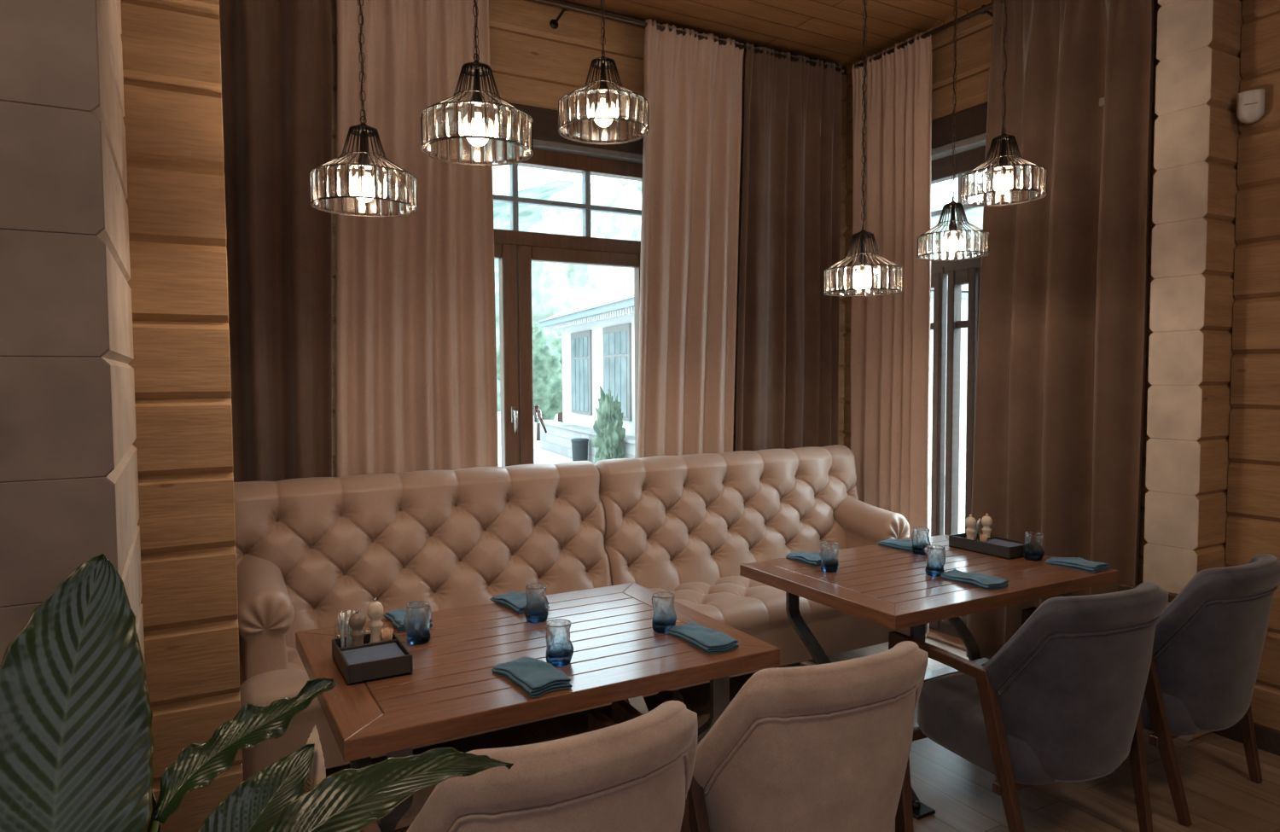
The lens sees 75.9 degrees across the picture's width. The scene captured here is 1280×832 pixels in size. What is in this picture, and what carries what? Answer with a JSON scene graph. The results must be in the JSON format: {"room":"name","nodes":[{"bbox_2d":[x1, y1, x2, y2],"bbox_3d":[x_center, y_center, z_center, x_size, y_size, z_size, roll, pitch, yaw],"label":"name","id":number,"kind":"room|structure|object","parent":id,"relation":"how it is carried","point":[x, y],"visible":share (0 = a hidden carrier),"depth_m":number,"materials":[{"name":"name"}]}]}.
{"room":"restaurant","nodes":[
{"label":"restaurant","id":0,"kind":"room"},
{"bbox_2d":[0,0,145,664],"bbox_3d":[-1.391,-0.289,1.725,0.510,3.500,0.874,-2,3,-29],"label":"wall","id":1,"kind":"structure","parent":0,"point":[69,497],"depth_m":1.44,"materials":[{"name":"paint"}]},
{"bbox_2d":[120,0,243,831],"bbox_3d":[-2.412,-0.285,1.762,2.727,3.500,0.210,-2,3,-29],"label":"wall","id":2,"kind":"structure","parent":0,"point":[177,282],"depth_m":2.29,"materials":[{"name":"brown wood"}]},
{"bbox_2d":[331,0,848,477],"bbox_3d":[-0.330,-0.438,4.566,4.304,3.500,0.220,-2,3,-29],"label":"wall","id":3,"kind":"structure","parent":0,"point":[533,63],"depth_m":4.32,"materials":[{"name":"brown wood"}]},
{"bbox_2d":[490,99,643,466],"bbox_3d":[-0.647,-0.552,4.338,1.810,2.105,0.260,-2,3,-29],"label":"window","id":4,"kind":"structure","parent":3,"relation":"in","point":[515,250],"depth_m":4.35,"materials":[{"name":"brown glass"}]},
{"bbox_2d":[527,0,845,74],"bbox_3d":[-0.320,-2.063,4.266,3.560,0.073,0.180,-2,3,-29],"label":"curtain rod","id":5,"kind":"object","parent":3,"relation":"attached to","point":[553,23],"visible":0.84,"depth_m":4.32,"materials":[{"name":"brown metal"}]},
{"bbox_2d":[219,0,331,482],"bbox_3d":[-1.585,-0.360,3.567,0.538,3.410,0.130,-2,3,-29],"label":"curtain","id":6,"kind":"object","parent":5,"relation":"hanging from","point":[276,55],"visible":0.53,"depth_m":3.56,"materials":[{"name":"brown fabric"}]},
{"bbox_2d":[335,0,498,477],"bbox_3d":[-1.051,-0.378,3.856,0.790,3.410,0.100,-2,3,-29],"label":"curtain","id":7,"kind":"object","parent":5,"relation":"hanging from","point":[416,343],"visible":0.54,"depth_m":3.83,"materials":[{"name":"beige fabric"}]},
{"bbox_2d":[635,18,744,458],"bbox_3d":[0.272,-0.423,4.599,0.750,3.410,0.098,-2,3,-29],"label":"curtain","id":8,"kind":"object","parent":5,"relation":"hanging from","point":[693,87],"visible":0.7,"depth_m":4.56,"materials":[{"name":"beige fabric"}]},
{"bbox_2d":[735,42,842,451],"bbox_3d":[0.880,-0.444,4.945,0.828,3.410,0.101,-2,3,-30],"label":"curtain","id":9,"kind":"object","parent":5,"relation":"hanging from","point":[788,364],"visible":0.76,"depth_m":4.91,"materials":[{"name":"brown fabric"}]},
{"bbox_2d":[519,0,993,75],"bbox_3d":[0.122,-2.114,3.450,3.900,0.045,2.030,-2,3,-29],"label":"trim","id":10,"kind":"structure","parent":3,"relation":"attached to","point":[848,70],"depth_m":4.46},
{"bbox_2d":[563,0,989,67],"bbox_3d":[0.363,-2.048,0.663,6.800,0.100,7.570,-2,3,-29],"label":"ceiling","id":11,"kind":"structure","parent":0,"point":[829,31],"depth_m":4.54,"materials":[{"name":"brown wood"}]},
{"bbox_2d":[309,0,418,217],"bbox_3d":[-0.796,-1.351,2.325,0.293,1.505,0.293,0,3,16],"label":"pendant lamp","id":12,"kind":"object","parent":11,"relation":"hanging from","point":[361,175],"visible":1,"depth_m":2.31,"materials":[{"name":"clear glass"}]},
{"bbox_2d":[357,130,370,177],"bbox_3d":[-0.792,-0.752,2.355,0.034,0.130,0.034,-2,3,-29],"label":"socket","id":13,"kind":"object","parent":12,"relation":"attached to","point":[366,160],"depth_m":2.35,"materials":[{"name":"black metal"}]},
{"bbox_2d":[420,0,533,166],"bbox_3d":[-0.438,-1.390,2.161,0.293,1.372,0.293,0,3,-1],"label":"pendant lamp","id":14,"kind":"object","parent":11,"relation":"hanging from","point":[472,119],"visible":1,"depth_m":2.14,"materials":[{"name":"clear glass"}]},
{"bbox_2d":[471,69,483,105],"bbox_3d":[-0.435,-0.858,2.188,0.034,0.130,0.034,2,4,44],"label":"socket","id":15,"kind":"object","parent":14,"relation":"attached to","point":[477,96],"depth_m":2.18,"materials":[{"name":"black metal"}]},
{"bbox_2d":[558,0,649,144],"bbox_3d":[-0.121,-1.511,2.627,0.293,1.185,0.293,-1,3,-19],"label":"pendant lamp","id":16,"kind":"object","parent":11,"relation":"hanging from","point":[609,104],"visible":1,"depth_m":2.60,"materials":[{"name":"clear glass"}]},
{"bbox_2d":[598,63,607,92],"bbox_3d":[-0.118,-1.072,2.649,0.034,0.130,0.034,1,3,26],"label":"socket","id":17,"kind":"object","parent":16,"relation":"attached to","point":[602,84],"depth_m":2.64,"materials":[{"name":"black metal"}]},
{"bbox_2d":[823,0,903,296],"bbox_3d":[0.846,-1.301,3.092,0.293,1.665,0.293,-2,4,-36],"label":"pendant lamp","id":18,"kind":"object","parent":11,"relation":"hanging from","point":[864,280],"visible":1,"depth_m":3.08,"materials":[{"name":"clear glass"}]},
{"bbox_2d":[858,235,867,267],"bbox_3d":[0.850,-0.622,3.126,0.034,0.130,0.034,0,3,9],"label":"socket","id":19,"kind":"object","parent":18,"relation":"attached to","point":[864,258],"depth_m":3.12,"materials":[{"name":"black metal"}]},
{"bbox_2d":[916,0,989,261],"bbox_3d":[1.357,-1.434,3.538,0.293,1.478,0.293,2,4,37],"label":"pendant lamp","id":20,"kind":"object","parent":11,"relation":"hanging from","point":[957,247],"visible":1,"depth_m":3.52,"materials":[{"name":"clear glass"}]},
{"bbox_2d":[948,205,956,236],"bbox_3d":[1.360,-0.848,3.567,0.034,0.130,0.034,-1,3,-8],"label":"socket","id":21,"kind":"object","parent":20,"relation":"attached to","point":[953,227],"depth_m":3.56,"materials":[{"name":"black metal"}]},
{"bbox_2d":[960,0,1047,206],"bbox_3d":[1.350,-1.471,3.031,0.293,1.318,0.293,1,3,20],"label":"pendant lamp","id":22,"kind":"object","parent":11,"relation":"hanging from","point":[997,184],"visible":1,"depth_m":3.02,"materials":[{"name":"clear glass"}]},
{"bbox_2d":[998,139,1007,168],"bbox_3d":[1.353,-0.965,3.057,0.034,0.130,0.034,-2,3,-25],"label":"socket","id":23,"kind":"object","parent":22,"relation":"attached to","point":[1003,141],"depth_m":3.05,"materials":[{"name":"black metal"}]},
{"bbox_2d":[325,637,1279,831],"bbox_3d":[0.425,1.561,0.770,6.800,0.120,7.400,-2,3,-29],"label":"floor","id":24,"kind":"structure","parent":0,"point":[1221,796],"depth_m":3.05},
{"bbox_2d":[0,553,513,831],"bbox_3d":[-0.499,0.838,1.109,0.688,1.300,0.443,-2,3,-29],"label":"potted plant","id":25,"kind":"object","parent":24,"relation":"on","point":[77,744],"visible":1,"depth_m":1.08,"materials":[{"name":"plant"}]},
{"bbox_2d":[233,460,658,781],"bbox_3d":[-0.798,0.813,3.430,1.642,1.121,0.796,-2,3,-29],"label":"tufted sofa","id":26,"kind":"object","parent":24,"relation":"on","point":[311,550],"visible":0.53,"depth_m":3.44,"materials":[{"name":"beige leather"}]},
{"bbox_2d":[360,700,698,831],"bbox_3d":[-0.235,1.011,1.786,0.686,0.889,0.699,-2,3,-31],"label":"armchair","id":27,"kind":"object","parent":24,"relation":"on","point":[634,775],"visible":0.95,"depth_m":1.47,"materials":[{"name":"beige fabric"}]},
{"bbox_2d":[295,582,779,831],"bbox_3d":[-0.330,1.044,2.474,1.198,0.750,0.874,-2,3,-29],"label":"dining table","id":28,"kind":"object","parent":24,"relation":"on","point":[452,690],"visible":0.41,"depth_m":2.25,"materials":[{"name":"brown wood"}]},
{"bbox_2d":[331,631,413,685],"bbox_3d":[-0.735,0.656,2.243,0.166,0.052,0.245,-2,3,-29],"label":"condiment caddy","id":29,"kind":"object","parent":28,"relation":"on","point":[398,666],"visible":0.75,"depth_m":2.15,"materials":[{"name":"black wood"}]},
{"bbox_2d":[337,610,354,647],"bbox_3d":[-0.827,0.610,2.298,0.054,0.126,0.054,0,3,16],"label":"packets","id":30,"kind":"object","parent":29,"relation":"in","point":[340,625],"visible":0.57,"depth_m":2.30,"materials":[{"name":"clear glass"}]},
{"bbox_2d":[348,609,366,645],"bbox_3d":[-0.784,0.605,2.279,0.048,0.138,0.048,-2,3,-29],"label":"pepper mill","id":31,"kind":"object","parent":29,"relation":"in","point":[357,620],"visible":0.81,"depth_m":2.26,"materials":[{"name":"brown wood"}]},
{"bbox_2d":[341,642,405,664],"bbox_3d":[-0.714,0.659,2.206,0.146,0.037,0.142,-2,3,-29],"label":"napkin stack","id":32,"kind":"object","parent":29,"relation":"in","point":[389,650],"visible":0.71,"depth_m":2.21,"materials":[{"name":"grey paper"}]},
{"bbox_2d":[366,597,383,643],"bbox_3d":[-0.750,0.593,2.329,0.046,0.156,0.046,-2,3,-29],"label":"pepper mill","id":33,"kind":"object","parent":29,"relation":"in","point":[375,610],"visible":0.79,"depth_m":2.31,"materials":[{"name":"brown wood"}]},
{"bbox_2d":[380,627,393,640],"bbox_3d":[-0.717,0.636,2.324,0.039,0.070,0.039,-2,3,-29],"label":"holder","id":34,"kind":"object","parent":29,"relation":"in","point":[386,632],"visible":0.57,"depth_m":2.32,"materials":[{"name":"brown wood"}]},
{"bbox_2d":[383,609,432,632],"bbox_3d":[-0.748,0.647,2.646,0.125,0.028,0.224,-2,3,-29],"label":"folded napkin","id":35,"kind":"object","parent":28,"relation":"on","point":[396,616],"visible":0.43,"depth_m":2.63,"materials":[{"name":"teal fabric"}]},
{"bbox_2d":[403,600,431,645],"bbox_3d":[-0.659,0.615,2.441,0.080,0.112,0.078,1,3,32],"label":"tumbler","id":36,"kind":"object","parent":28,"relation":"on","point":[416,622],"visible":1,"depth_m":2.41,"materials":[{"name":"blue glass"}]},
{"bbox_2d":[489,591,549,614],"bbox_3d":[-0.422,0.635,2.844,0.128,0.030,0.248,-2,4,-36],"label":"folded napkin","id":37,"kind":"object","parent":28,"relation":"on","point":[514,601],"visible":0.76,"depth_m":2.82,"materials":[{"name":"teal fabric"}]},
{"bbox_2d":[491,656,572,698],"bbox_3d":[-0.287,0.670,2.148,0.133,0.027,0.261,-2,4,-35],"label":"folded napkin","id":38,"kind":"object","parent":28,"relation":"on","point":[537,677],"visible":1,"depth_m":2.11,"materials":[{"name":"teal fabric"}]},
{"bbox_2d":[524,582,548,622],"bbox_3d":[-0.334,0.603,2.645,0.076,0.112,0.080,-1,3,-12],"label":"tumbler","id":39,"kind":"object","parent":28,"relation":"on","point":[536,610],"visible":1,"depth_m":2.62,"materials":[{"name":"blue glass"}]},
{"bbox_2d":[545,618,573,666],"bbox_3d":[-0.223,0.623,2.251,0.080,0.112,0.076,1,3,20],"label":"tumbler","id":40,"kind":"object","parent":28,"relation":"on","point":[560,648],"visible":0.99,"depth_m":2.23,"materials":[{"name":"blue glass"}]},
{"bbox_2d":[651,591,676,633],"bbox_3d":[0.073,0.607,2.532,0.077,0.112,0.079,-1,3,-14],"label":"tumbler","id":41,"kind":"object","parent":28,"relation":"on","point":[665,615],"visible":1,"depth_m":2.50,"materials":[{"name":"blue glass"}]},
{"bbox_2d":[666,621,738,654],"bbox_3d":[0.181,0.653,2.442,0.120,0.027,0.258,-2,3,-29],"label":"folded napkin","id":42,"kind":"object","parent":28,"relation":"on","point":[710,641],"visible":1,"depth_m":2.40,"materials":[{"name":"teal fabric"}]},
{"bbox_2d":[594,444,929,703],"bbox_3d":[0.643,0.764,4.234,1.647,1.121,0.796,-2,3,-29],"label":"tufted sofa","id":43,"kind":"object","parent":24,"relation":"on","point":[684,526],"visible":0.6,"depth_m":4.18,"materials":[{"name":"beige leather"}]},
{"bbox_2d":[611,640,928,831],"bbox_3d":[0.372,0.988,2.176,0.686,0.889,0.699,-2,3,-26],"label":"armchair","id":44,"kind":"object","parent":24,"relation":"on","point":[809,747],"visible":0.95,"depth_m":1.87,"materials":[{"name":"beige fabric"}]},
{"bbox_2d":[739,535,1117,820],"bbox_3d":[1.165,0.990,3.367,1.233,0.750,0.852,-2,3,-29],"label":"dining table","id":45,"kind":"object","parent":24,"relation":"on","point":[891,588],"visible":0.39,"depth_m":3.16,"materials":[{"name":"brown wood"}]},
{"bbox_2d":[785,551,838,566],"bbox_3d":[0.720,0.597,3.480,0.124,0.028,0.241,-2,3,-28],"label":"folded napkin","id":46,"kind":"object","parent":45,"relation":"on","point":[813,559],"visible":0.79,"depth_m":3.45,"materials":[{"name":"teal fabric"}]},
{"bbox_2d":[819,541,838,572],"bbox_3d":[0.757,0.565,3.290,0.079,0.112,0.079,-1,3,-12],"label":"tumbler","id":47,"kind":"object","parent":45,"relation":"on","point":[829,553],"visible":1,"depth_m":3.26,"materials":[{"name":"blue glass"}]},
{"bbox_2d":[878,538,930,552],"bbox_3d":[1.191,0.582,3.744,0.134,0.026,0.238,-2,3,-32],"label":"folded napkin","id":48,"kind":"object","parent":45,"relation":"on","point":[902,544],"visible":0.78,"depth_m":3.72,"materials":[{"name":"teal fabric"}]},
{"bbox_2d":[911,526,930,555],"bbox_3d":[1.228,0.547,3.588,0.080,0.112,0.079,-1,3,-13],"label":"tumbler","id":49,"kind":"object","parent":45,"relation":"on","point":[920,536],"visible":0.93,"depth_m":3.56,"materials":[{"name":"blue glass"}]},
{"bbox_2d":[924,544,945,576],"bbox_3d":[1.154,0.566,3.210,0.078,0.112,0.077,2,3,34],"label":"tumbler","id":50,"kind":"object","parent":45,"relation":"on","point":[935,554],"visible":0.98,"depth_m":3.18,"materials":[{"name":"blue glass"}]},
{"bbox_2d":[940,569,1008,589],"bbox_3d":[1.257,0.613,3.113,0.127,0.026,0.258,-2,3,-30],"label":"folded napkin","id":51,"kind":"object","parent":45,"relation":"on","point":[987,582],"visible":1,"depth_m":3.07,"materials":[{"name":"teal fabric"}]},
{"bbox_2d":[948,532,1024,559],"bbox_3d":[1.552,0.572,3.642,0.157,0.052,0.312,-2,3,-29],"label":"condiment caddy","id":52,"kind":"object","parent":45,"relation":"on","point":[960,540],"visible":0.76,"depth_m":3.59,"materials":[{"name":"black wood"}]},
{"bbox_2d":[965,514,976,540],"bbox_3d":[1.480,0.515,3.677,0.048,0.150,0.048,-2,3,-29],"label":"pepper mill","id":53,"kind":"object","parent":52,"relation":"in","point":[970,522],"visible":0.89,"depth_m":3.66,"materials":[{"name":"brown wood"}]},
{"bbox_2d":[973,517,980,540],"bbox_3d":[1.513,0.525,3.737,0.056,0.124,0.058,-2,3,-29],"label":"jar","id":54,"kind":"object","parent":52,"relation":"in","point":[979,520],"visible":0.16,"depth_m":3.72,"materials":[{"name":"clear glass"}]},
{"bbox_2d":[979,533,988,541],"bbox_3d":[1.523,0.557,3.637,0.039,0.070,0.039,-2,3,-29],"label":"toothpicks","id":55,"kind":"object","parent":52,"relation":"in","point":[984,538],"visible":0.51,"depth_m":3.63,"materials":[{"name":"brown wood"}]},
{"bbox_2d":[981,513,992,537],"bbox_3d":[1.562,0.514,3.698,0.048,0.150,0.048,-2,3,-29],"label":"pepper mill","id":56,"kind":"object","parent":52,"relation":"in","point":[986,520],"visible":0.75,"depth_m":3.68,"materials":[{"name":"brown wood"}]},
{"bbox_2d":[981,538,1022,546],"bbox_3d":[1.582,0.576,3.588,0.137,0.037,0.171,-2,3,-29],"label":"napkin stack","id":57,"kind":"object","parent":52,"relation":"in","point":[998,542],"visible":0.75,"depth_m":3.60,"materials":[{"name":"grey paper"}]},
{"bbox_2d":[1024,531,1044,560],"bbox_3d":[1.662,0.550,3.469,0.078,0.112,0.079,-1,3,-7],"label":"tumbler","id":58,"kind":"object","parent":45,"relation":"on","point":[1033,550],"visible":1,"depth_m":3.44,"materials":[{"name":"blue glass"}]},
{"bbox_2d":[1044,556,1109,573],"bbox_3d":[1.771,0.599,3.351,0.126,0.026,0.239,-2,3,-32],"label":"folded napkin","id":59,"kind":"object","parent":45,"relation":"on","point":[1079,563],"visible":1,"depth_m":3.31,"materials":[{"name":"teal fabric"}]},
{"bbox_2d":[888,581,1168,831],"bbox_3d":[1.324,0.954,2.748,0.686,0.889,0.699,-2,3,-24],"label":"armchair","id":60,"kind":"object","parent":24,"relation":"on","point":[1061,700],"visible":0.98,"depth_m":2.48,"materials":[{"name":"fabric"}]},
{"bbox_2d":[1028,553,1279,826],"bbox_3d":[1.969,0.933,3.096,0.686,0.889,0.699,-2,3,-32],"label":"armchair","id":61,"kind":"object","parent":24,"relation":"on","point":[1209,639],"visible":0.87,"depth_m":2.80,"materials":[{"name":"grey fabric"}]},
{"bbox_2d":[842,0,1161,585],"bbox_3d":[1.911,-0.451,4.575,0.220,3.500,2.354,-2,3,-29],"label":"wall","id":62,"kind":"structure","parent":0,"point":[974,43],"depth_m":4.50,"materials":[{"name":"brown wood"}]},
{"bbox_2d":[854,0,1003,69],"bbox_3d":[1.804,-2.076,4.273,0.165,0.073,1.780,-2,3,-29],"label":"curtain rod","id":63,"kind":"object","parent":62,"relation":"attached to","point":[984,8],"visible":0.8,"depth_m":4.43,"materials":[{"name":"brown metal"}]},
{"bbox_2d":[850,27,932,639],"bbox_3d":[1.470,-0.442,4.851,0.075,3.409,0.611,-2,3,-29],"label":"curtain","id":64,"kind":"object","parent":63,"relation":"hanging from","point":[890,334],"visible":0.77,"depth_m":4.79,"materials":[{"name":"beige fabric"}]},
{"bbox_2d":[965,0,1153,659],"bbox_3d":[2.008,-0.401,3.964,0.227,3.409,0.900,-2,3,-29],"label":"curtain","id":65,"kind":"object","parent":63,"relation":"hanging from","point":[1059,410],"visible":0.82,"depth_m":3.89,"materials":[{"name":"brown fabric"}]},
{"bbox_2d":[926,96,1104,651],"bbox_3d":[1.911,-0.188,4.519,0.250,2.980,1.570,-2,3,-29],"label":"window","id":66,"kind":"structure","parent":62,"relation":"attached to","point":[970,131],"depth_m":4.69,"materials":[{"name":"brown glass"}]},
{"bbox_2d":[1143,0,1244,741],"bbox_3d":[2.439,-0.402,3.529,0.484,3.500,0.215,-2,3,-29],"label":"wall","id":67,"kind":"structure","parent":0,"point":[1198,78],"depth_m":3.39,"materials":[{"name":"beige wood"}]},
{"bbox_2d":[1225,0,1279,730],"bbox_3d":[3.782,-0.297,1.294,0.220,3.500,4.994,-2,3,-29],"label":"wall","id":68,"kind":"structure","parent":0,"point":[1253,521],"depth_m":3.34,"materials":[{"name":"brown wood"}]},
{"bbox_2d":[1216,721,1279,756],"bbox_3d":[3.680,1.409,1.318,0.035,0.090,4.990,-2,3,-29],"label":"baseboard","id":69,"kind":"structure","parent":68,"relation":"attached to","point":[1267,738],"depth_m":3.34,"materials":[{"name":"brown wood"}]},
{"bbox_2d":[1236,88,1265,123],"bbox_3d":[2.458,-1.241,3.303,0.092,0.122,0.078,2,4,36],"label":"sensor","id":70,"kind":"object","parent":68,"relation":"attached to","point":[1250,104],"visible":1,"depth_m":3.28,"materials":[{"name":"white plastic"}]},
{"label":"outside","id":71,"kind":"structure","parent":0,"visible":0},
{"bbox_2d":[497,412,965,536],"bbox_3d":[-14.628,1.180,26.276,120.000,0.150,120.000,-2,3,-29],"label":"ground","id":72,"kind":"structure","parent":71,"point":[541,456],"depth_m":22.14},
{"bbox_2d":[496,321,562,440],"bbox_3d":[-3.681,-0.939,29.453,2.995,4.845,3.070,-2,3,-29],"label":"tree","id":73,"kind":"object","parent":72,"relation":"on","point":[547,346],"visible":0.41,"depth_m":28.32,"materials":[{"name":"green plant"}]},
{"bbox_2d":[526,209,617,422],"bbox_3d":[-3.592,-3.825,35.786,5.106,9.972,5.148,-2,3,-29],"label":"tree","id":74,"kind":"object","parent":72,"relation":"on","point":[556,288],"visible":0.23,"depth_m":33.86,"materials":[{"name":"green plant"}]},
{"bbox_2d":[570,437,588,461],"bbox_3d":[-1.548,0.935,21.200,0.460,0.700,0.460,-2,3,-29],"label":"litter bin","id":75,"kind":"object","parent":72,"relation":"on","point":[579,445],"visible":0.73,"depth_m":21.02,"materials":[{"name":"plastic"}]},
{"bbox_2d":[541,176,641,288],"bbox_3d":[-1.956,-5.785,42.114,7.860,13.234,7.977,-2,3,-29],"label":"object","id":76,"kind":"object","parent":72,"relation":"on","point":[606,191],"visible":0.12,"depth_m":39.61,"materials":[{"name":"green plant"}]},
{"bbox_2d":[591,385,625,464],"bbox_3d":[-0.722,0.487,18.666,0.776,2.397,0.710,0,3,3],"label":"shrub","id":77,"kind":"object","parent":72,"relation":"on","point":[608,427],"visible":0.85,"depth_m":18.45,"materials":[{"name":"green plant"}]},
{"bbox_2d":[536,257,968,463],"bbox_3d":[2.590,-1.638,21.610,8.300,5.850,13.000,-1,3,-21],"label":"villa","id":78,"kind":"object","parent":72,"relation":"on","point":[598,334],"visible":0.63,"depth_m":21.17,"materials":[{"name":"paint"}]},
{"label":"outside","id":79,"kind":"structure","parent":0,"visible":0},
{"bbox_2d":[493,179,983,412],"bbox_3d":[7.471,-13.895,38.411,172.670,30.774,163.175,-2,3,-29],"label":"hillside","id":80,"kind":"structure","parent":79,"point":[529,215],"depth_m":98.07,"materials":[{"name":"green plant"}]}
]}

